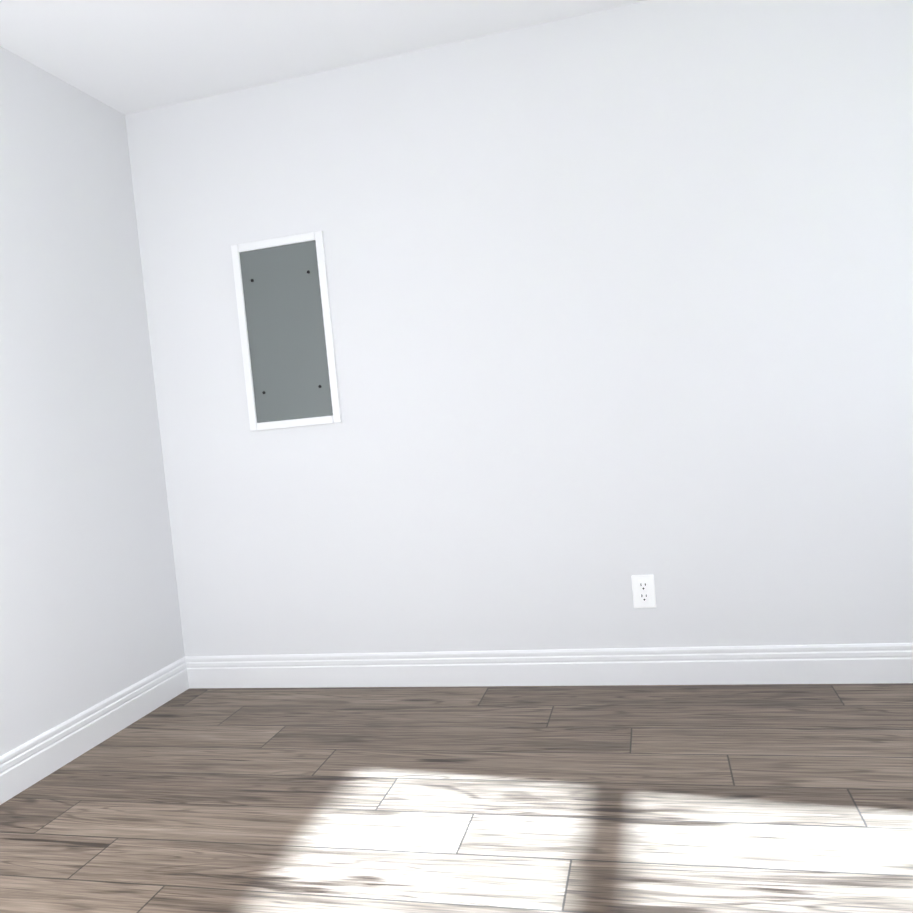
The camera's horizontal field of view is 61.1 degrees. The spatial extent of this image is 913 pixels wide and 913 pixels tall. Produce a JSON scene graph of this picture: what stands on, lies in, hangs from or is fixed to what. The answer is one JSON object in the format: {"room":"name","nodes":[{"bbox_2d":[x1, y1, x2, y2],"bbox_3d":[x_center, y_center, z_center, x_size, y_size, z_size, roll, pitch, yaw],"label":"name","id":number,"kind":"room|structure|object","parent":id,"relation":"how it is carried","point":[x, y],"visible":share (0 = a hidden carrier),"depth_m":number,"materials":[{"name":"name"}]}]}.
{"room":"empty room","nodes":[
{"label":"empty room","id":0,"kind":"room"},
{"bbox_2d":[0,46,184,755],"bbox_3d":[-1.709,-0.113,1.858,0.150,2.440,3.300,-5,3,14],"label":"wall","id":1,"kind":"structure","parent":0,"point":[89,610],"depth_m":2.81,"materials":[{"name":"paint"}]},
{"bbox_2d":[0,656,188,804],"bbox_3d":[-1.521,1.026,1.888,0.014,0.136,3.000,-5,3,14],"label":"baseboard","id":2,"kind":"structure","parent":1,"relation":"attached to","point":[27,764],"depth_m":2.73,"materials":[{"name":"white wood"}]},
{"bbox_2d":[0,0,645,114],"bbox_3d":[0.108,-1.547,1.309,4.160,0.120,3.300,-5,3,14],"label":"ceiling","id":3,"kind":"structure","parent":0,"point":[125,57],"depth_m":2.72,"materials":[{"name":"paint"}]},
{"bbox_2d":[0,683,912,912],"bbox_3d":[0.348,1.000,1.419,4.160,0.120,3.300,-5,3,14],"label":"floor","id":4,"kind":"structure","parent":0,"point":[768,798],"depth_m":2.09,"materials":[{"name":"brown wood"}]},
{"bbox_2d":[125,0,912,655],"bbox_3d":[0.609,-0.376,2.889,3.860,2.440,0.150,-5,3,14],"label":"wall","id":5,"kind":"structure","parent":0,"point":[619,296],"depth_m":2.86,"materials":[{"name":"paint"}]},
{"bbox_2d":[231,231,341,430],"bbox_3d":[-0.688,-0.497,3.120,0.402,0.760,0.014,-5,3,14],"label":"panel frame","id":6,"kind":"object","parent":5,"relation":"attached to","point":[286,328],"visible":1,"depth_m":3.12,"materials":[{"name":"white metal"}]},
{"bbox_2d":[185,643,912,687],"bbox_3d":[0.697,0.775,2.859,3.860,0.136,0.014,-5,3,14],"label":"baseboard","id":7,"kind":"structure","parent":5,"relation":"attached to","point":[871,663],"depth_m":2.92,"materials":[{"name":"white wood"}]},
{"bbox_2d":[631,575,655,607],"bbox_3d":[0.688,0.496,2.844,0.080,0.122,0.011,-5,3,14],"label":"electrical outlet","id":8,"kind":"object","parent":5,"relation":"attached to","point":[643,587],"visible":1,"depth_m":2.84,"materials":[{"name":"white plastic"}]}
]}

